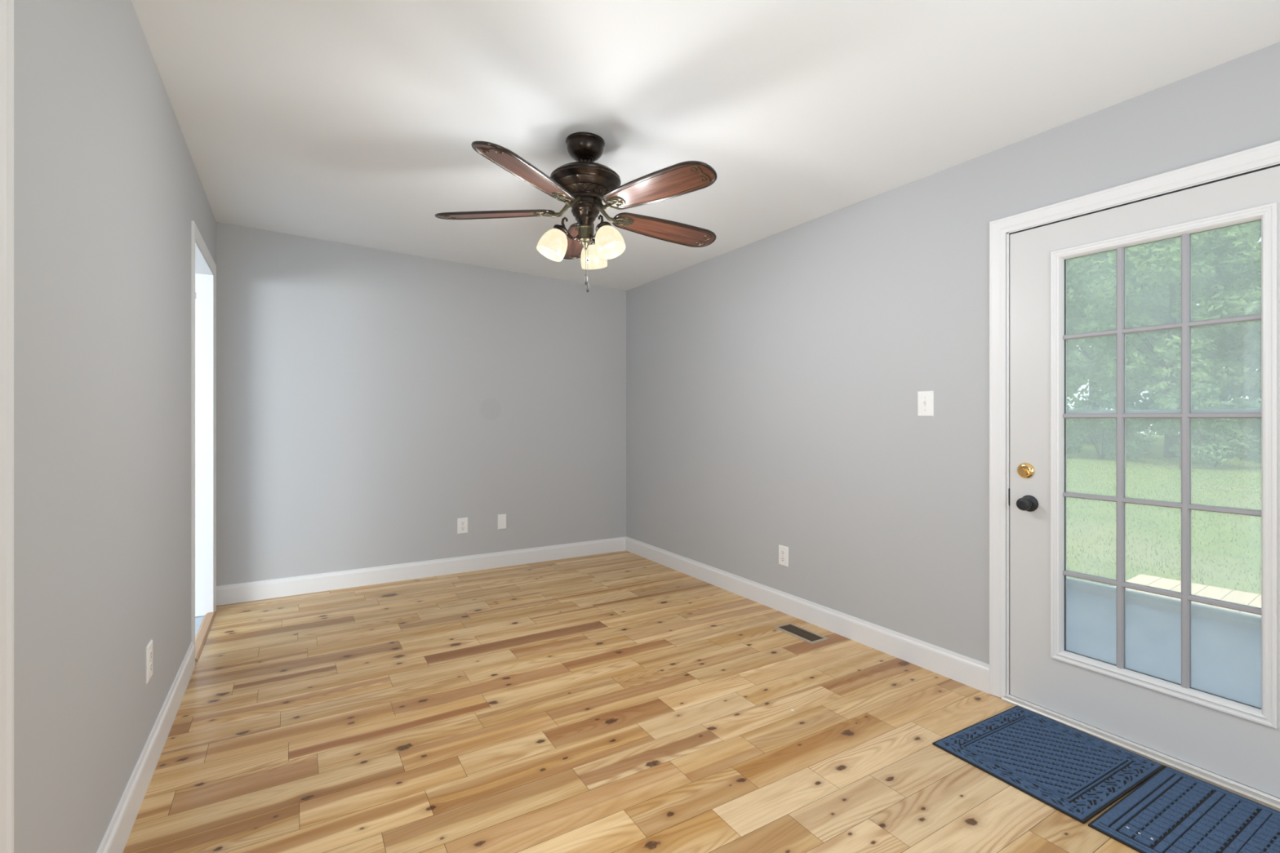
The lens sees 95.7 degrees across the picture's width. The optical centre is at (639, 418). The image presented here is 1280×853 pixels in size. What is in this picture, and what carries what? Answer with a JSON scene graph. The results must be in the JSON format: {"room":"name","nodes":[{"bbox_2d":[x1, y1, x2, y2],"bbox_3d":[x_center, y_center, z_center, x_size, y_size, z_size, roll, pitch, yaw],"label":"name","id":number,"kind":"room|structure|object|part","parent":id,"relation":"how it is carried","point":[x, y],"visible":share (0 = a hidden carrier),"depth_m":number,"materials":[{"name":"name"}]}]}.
{"room":"empty living room","nodes":[
{"label":"empty living room","id":0,"kind":"room"},
{"bbox_2d":[13,0,216,852],"bbox_3d":[-1.220,-0.121,1.063,0.140,2.720,6.400,0,0,-31],"label":"wall","id":1,"kind":"structure","parent":0,"point":[108,190],"depth_m":1.45,"materials":[{"name":"grey paint"}]},
{"bbox_2d":[0,0,13,852],"bbox_3d":[-0.765,0.154,0.316,0.169,2.170,1.490,0,0,-31],"label":"trim","id":2,"kind":"structure","parent":1,"relation":"attached to","point":[6,6],"depth_m":0.98,"materials":[{"name":"white wood"}]},
{"bbox_2d":[96,641,195,852],"bbox_3d":[-1.656,1.175,1.938,0.015,0.127,2.217,0,0,-31],"label":"baseboard","id":3,"kind":"structure","parent":1,"relation":"attached to","point":[116,837],"depth_m":1.93,"materials":[{"name":"white wood"}]},
{"bbox_2d":[146,639,152,684],"bbox_3d":[-1.709,0.847,2.020,0.008,0.126,0.083,0,0,-31],"label":"wall outlet","id":4,"kind":"object","parent":1,"relation":"attached to","point":[149,646],"visible":1,"depth_m":2.01,"materials":[{"name":"white plastic"}]},
{"bbox_2d":[149,662,152,672],"bbox_3d":[-1.708,0.868,2.021,0.004,0.029,0.035,0,0,-31],"label":"receptacle","id":5,"kind":"object","parent":4,"relation":"attached to","point":[150,663],"depth_m":2.02,"materials":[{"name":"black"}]},
{"bbox_2d":[149,649,152,660],"bbox_3d":[-1.708,0.825,2.021,0.004,0.029,0.035,0,0,-31],"label":"receptacle","id":6,"kind":"object","parent":4,"relation":"attached to","point":[150,651],"depth_m":2.02,"materials":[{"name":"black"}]},
{"bbox_2d":[191,220,216,645],"bbox_3d":[-2.548,0.126,3.272,0.166,2.225,0.985,0,0,-31],"label":"trim","id":7,"kind":"structure","parent":1,"relation":"attached to","point":[203,268],"depth_m":3.63,"materials":[{"name":"white wood"}]},
{"bbox_2d":[195,611,216,661],"bbox_3d":[-2.497,1.231,3.303,0.056,0.015,0.845,0,0,-31],"label":"threshold","id":8,"kind":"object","parent":1,"relation":"attached to","point":[202,633],"depth_m":3.31,"materials":[{"name":"brown wood"}]},
{"bbox_2d":[216,222,626,586],"bbox_3d":[-1.566,-0.121,4.672,3.268,2.720,0.140,0,0,-31],"label":"wall","id":9,"kind":"structure","parent":0,"point":[370,402],"depth_m":4.43,"materials":[{"name":"grey paint"}]},
{"bbox_2d":[216,536,626,605],"bbox_3d":[-1.466,1.175,4.641,3.128,0.127,0.015,0,0,-31],"label":"baseboard","id":10,"kind":"structure","parent":9,"relation":"attached to","point":[301,584],"depth_m":4.42,"materials":[{"name":"white wood"}]},
{"bbox_2d":[457,517,467,533],"bbox_3d":[-1.428,0.866,4.668,0.083,0.126,0.008,0,0,-31],"label":"wall outlet","id":11,"kind":"object","parent":9,"relation":"attached to","point":[462,523],"visible":1,"depth_m":4.67,"materials":[{"name":"white plastic"}]},
{"bbox_2d":[497,514,506,529],"bbox_3d":[-1.150,0.863,4.834,0.073,0.124,0.009,0,0,-31],"label":"blank wall plate","id":12,"kind":"object","parent":9,"relation":"attached to","point":[501,517],"visible":1,"depth_m":4.83,"materials":[{"name":"white plastic"}]},
{"bbox_2d":[122,550,1140,852],"bbox_3d":[-2.028,1.269,0.928,8.080,0.060,7.000,0,0,-31],"label":"floor","id":13,"kind":"structure","parent":0,"point":[624,701],"depth_m":2.28,"materials":[{"name":"brown wood"}]},
{"bbox_2d":[773,622,829,644],"bbox_3d":[0.925,1.236,3.340,0.139,0.005,0.300,0,0,-31],"label":"floor vent","id":14,"kind":"object","parent":13,"relation":"in","point":[800,633],"visible":1,"depth_m":3.33,"materials":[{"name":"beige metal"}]},
{"bbox_2d":[932,705,1164,823],"bbox_3d":[1.486,1.233,2.127,0.584,0.010,0.496,0,0,-29],"label":"doormat","id":15,"kind":"object","parent":13,"relation":"on","point":[1079,775],"visible":1,"depth_m":2.08,"materials":[{"name":"blue rubber"}]},
{"bbox_2d":[1088,765,1279,852],"bbox_3d":[1.739,1.234,1.692,0.584,0.009,0.499,0,0,-30],"label":"doormat","id":16,"kind":"object","parent":13,"relation":"on","point":[1181,812],"visible":1,"depth_m":1.77,"materials":[{"name":"blue rubber"}]},
{"bbox_2d":[131,0,1279,290],"bbox_3d":[0.180,-1.312,1.906,3.128,0.221,6.400,0,0,-31],"label":"ceiling","id":17,"kind":"structure","parent":0,"point":[357,122],"depth_m":2.23,"materials":[{"name":"paint"}]},
{"bbox_2d":[435,132,717,292],"bbox_3d":[-0.199,-0.912,2.640,1.310,0.684,1.354,0,0,-31],"label":"ceiling fan","id":18,"kind":"object","parent":17,"relation":"hanging from","point":[583,184],"visible":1,"depth_m":2.54,"materials":[{"name":"brown wood"}]},
{"bbox_3d":[-0.669,-0.941,2.674,0.555,0.006,0.155,0,11,7],"label":"blade","id":19,"kind":"part","parent":18,"relation":"part of","materials":[{"name":"brown wood"}]},
{"bbox_3d":[-0.428,-0.941,2.235,0.155,0.006,0.555,15,6,25],"label":"blade","id":20,"kind":"part","parent":18,"relation":"part of","materials":[{"name":"brown wood"}]},
{"bbox_3d":[-0.390,-0.771,2.568,0.137,0.141,0.127,0,0,-31],"label":"lamp shade","id":21,"kind":"part","parent":18,"relation":"part of","materials":[{"name":"beige glass"}]},
{"bbox_3d":[-0.309,-0.850,2.597,0.088,0.100,0.014,0,0,-20],"label":"lamp arm","id":22,"kind":"part","parent":18,"relation":"part of","materials":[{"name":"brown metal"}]},
{"bbox_3d":[-0.326,-0.925,3.038,0.155,0.006,0.555,-11,0,-11],"label":"blade","id":23,"kind":"part","parent":18,"relation":"part of","materials":[{"name":"brown wood"}]},
{"bbox_3d":[-0.244,-0.721,2.608,0.002,0.151,0.002,0,0,-31],"label":"pull chain","id":24,"kind":"part","parent":18,"relation":"part of","materials":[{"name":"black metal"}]},
{"bbox_3d":[-0.220,-0.771,2.771,0.132,0.141,0.134,0,0,-31],"label":"lamp shade","id":25,"kind":"part","parent":18,"relation":"part of","materials":[{"name":"beige glass"}]},
{"bbox_3d":[-0.196,-0.850,2.577,0.088,0.100,0.014,0,0,40],"label":"lamp arm","id":26,"kind":"part","parent":18,"relation":"part of","materials":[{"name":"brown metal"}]},
{"bbox_3d":[-0.138,-0.786,2.530,0.054,0.084,0.063,0,0,-31],"label":"bulb","id":27,"kind":"part","parent":18,"relation":"part of","materials":[{"name":"white glass"}]},
{"bbox_3d":[-0.129,-0.771,2.522,0.128,0.141,0.137,0,0,-31],"label":"lamp shade","id":28,"kind":"part","parent":18,"relation":"part of","materials":[{"name":"beige glass"}]},
{"bbox_3d":[0.063,-0.926,2.328,0.555,0.006,0.155,2,-13,43],"label":"blade","id":29,"kind":"part","parent":18,"relation":"part of","materials":[{"name":"brown wood"}]},
{"bbox_3d":[0.126,-0.916,2.824,0.555,0.006,0.155,3,-14,-29],"label":"blade","id":30,"kind":"part","parent":18,"relation":"part of","materials":[{"name":"brown wood"}]},
{"bbox_2d":[626,41,1279,693],"bbox_3d":[1.580,-0.121,2.748,0.140,2.720,6.680,0,0,-31],"label":"wall","id":31,"kind":"structure","parent":0,"point":[774,382],"depth_m":3.17,"materials":[{"name":"grey paint"}]},
{"bbox_2d":[778,544,788,567],"bbox_3d":[0.917,0.880,3.707,0.008,0.126,0.083,0,0,-31],"label":"wall outlet","id":32,"kind":"object","parent":31,"relation":"attached to","point":[783,550],"visible":1,"depth_m":3.70,"materials":[{"name":"white plastic"}]},
{"bbox_2d":[625,536,990,694],"bbox_3d":[0.720,1.175,4.027,0.015,0.127,3.322,0,0,-31],"label":"baseboard","id":33,"kind":"structure","parent":31,"relation":"attached to","point":[966,670],"depth_m":3.32,"materials":[{"name":"white wood"}]},
{"bbox_2d":[917,391,933,416],"bbox_3d":[1.412,-0.072,2.873,0.018,0.126,0.084,0,0,-31],"label":"light switch","id":34,"kind":"object","parent":31,"relation":"attached to","point":[925,398],"visible":1,"depth_m":2.87,"materials":[{"name":"white plastic"}]},
{"bbox_2d":[989,140,1279,697],"bbox_3d":[1.927,0.178,2.152,0.156,2.118,1.138,0,0,-31],"label":"trim","id":35,"kind":"structure","parent":31,"relation":"attached to","point":[1267,156],"depth_m":2.55,"materials":[{"name":"white wood"}]},
{"bbox_2d":[1001,693,1279,811],"bbox_3d":[1.921,1.226,2.149,0.174,0.026,1.014,0,0,-31],"label":"trim","id":36,"kind":"structure","parent":31,"relation":"attached to","point":[1260,797],"depth_m":2.09,"materials":[{"name":"wood"}]},
{"bbox_2d":[1009,165,1279,798],"bbox_3d":[1.882,0.203,2.119,0.114,2.017,0.991,0,0,-32],"label":"door","id":37,"kind":"structure","parent":31,"relation":"in","point":[1236,740],"depth_m":2.20,"materials":[{"name":"white paint"}]},
{"bbox_3d":[1.628,0.363,2.452,0.035,0.055,0.055,0,0,-31],"label":"knob","id":38,"kind":"part","parent":37,"relation":"part of","materials":[{"name":"black metal"}]},
{"bbox_2d":[1062,233,1261,688],"bbox_3d":[1.882,0.151,2.133,0.011,1.616,0.574,0,0,-31],"label":"grille","id":39,"kind":"object","parent":37,"relation":"attached to","point":[1186,324],"depth_m":2.14,"materials":[{"name":"grey"}]},
{"bbox_3d":[1.908,0.151,2.148,0.030,1.680,0.642,0,0,-31],"label":"glass frame","id":40,"kind":"part","parent":37,"relation":"part of","materials":[{"name":"white"}]},
{"bbox_3d":[1.875,0.151,2.128,0.030,1.680,0.642,0,0,-31],"label":"glass frame","id":41,"kind":"part","parent":37,"relation":"part of","materials":[{"name":"white"}]},
{"bbox_2d":[1066,408,1261,707],"bbox_3d":[1.960,0.209,2.172,0.037,2.020,0.982,0,0,-31],"label":"door","id":42,"kind":"structure","parent":31,"relation":"in","point":[1226,644],"depth_m":2.15,"materials":[{"name":"glass"}]},
{"bbox_3d":[1.960,-0.024,2.173,0.030,0.020,0.882,0,0,-31],"label":"sash rail","id":43,"kind":"part","parent":42,"relation":"part of","materials":[{"name":"white wood"}]},
{"bbox_3d":[1.959,0.698,2.172,0.035,0.034,0.882,0,0,-31],"label":"lock rail","id":44,"kind":"part","parent":42,"relation":"part of","materials":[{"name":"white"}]},
{"bbox_3d":[1.961,0.928,2.173,0.016,0.422,0.872,0,0,-31],"label":"kick panel","id":45,"kind":"part","parent":42,"relation":"part of","materials":[{"name":"glass"}]},
{"label":"outside","id":46,"kind":"structure","parent":0,"visible":0},
{"bbox_2d":[1066,433,1261,595],"bbox_3d":[29.495,1.639,29.111,74.840,0.001,90.000,0,0,-31],"label":"ground","id":47,"kind":"structure","parent":46,"point":[1157,450],"depth_m":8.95,"materials":[{"name":"green plant"}]},
{"bbox_2d":[1066,391,1158,460],"bbox_3d":[18.511,0.337,23.291,3.311,2.716,3.309,0,0,33],"label":"shrub","id":48,"kind":"object","parent":47,"relation":"on","point":[1139,446],"visible":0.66,"depth_m":22.81,"materials":[{"name":"green plant"}]},
{"bbox_2d":[1066,247,1199,443],"bbox_3d":[29.783,-5.193,38.105,10.286,13.984,10.336,0,0,2],"label":"leafy tree","id":49,"kind":"object","parent":47,"relation":"on","point":[1090,265],"visible":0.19,"depth_m":35.85,"materials":[{"name":"green plant"}]},
{"bbox_2d":[1066,248,1233,438],"bbox_3d":[38.404,-7.471,45.536,13.715,18.645,13.782,0,0,-42],"label":"leafy tree","id":50,"kind":"object","parent":47,"relation":"on","point":[1090,353],"visible":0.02,"depth_m":44.73,"materials":[{"name":"green plant"}]},
{"bbox_2d":[1066,221,1261,457],"bbox_3d":[22.285,-3.422,24.448,7.619,10.358,7.656,0,0,14],"label":"leafy tree","id":51,"kind":"object","parent":47,"relation":"on","point":[1220,275],"visible":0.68,"depth_m":23.16,"materials":[{"name":"green plant"}]},
{"bbox_2d":[1142,358,1220,469],"bbox_3d":[17.241,-0.100,18.550,1.622,3.578,1.649,0,0,12],"label":"sapling","id":52,"kind":"object","parent":47,"relation":"on","point":[1201,375],"visible":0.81,"depth_m":18.43,"materials":[{"name":"green plant"}]},
{"bbox_2d":[1114,573,1261,616],"bbox_3d":[3.952,1.499,2.657,3.255,0.320,3.403,0,0,-35],"label":"wooden deck","id":53,"kind":"object","parent":47,"relation":"on","point":[1251,599],"visible":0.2,"depth_m":4.48,"materials":[{"name":"beige wood"}]},
{"bbox_2d":[1125,220,1261,450],"bbox_3d":[30.193,-6.360,27.500,11.014,16.317,10.896,0,0,31],"label":"leafy tree","id":54,"kind":"object","parent":47,"relation":"on","point":[1146,402],"visible":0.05,"depth_m":29.68,"materials":[{"name":"green plant"}]},
{"bbox_2d":[1148,383,1261,467],"bbox_3d":[19.526,0.264,19.649,3.496,2.870,3.499,0,0,-6],"label":"shrub","id":55,"kind":"object","parent":47,"relation":"on","point":[1235,443],"visible":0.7,"depth_m":18.91,"materials":[{"name":"green plant"}]}
]}

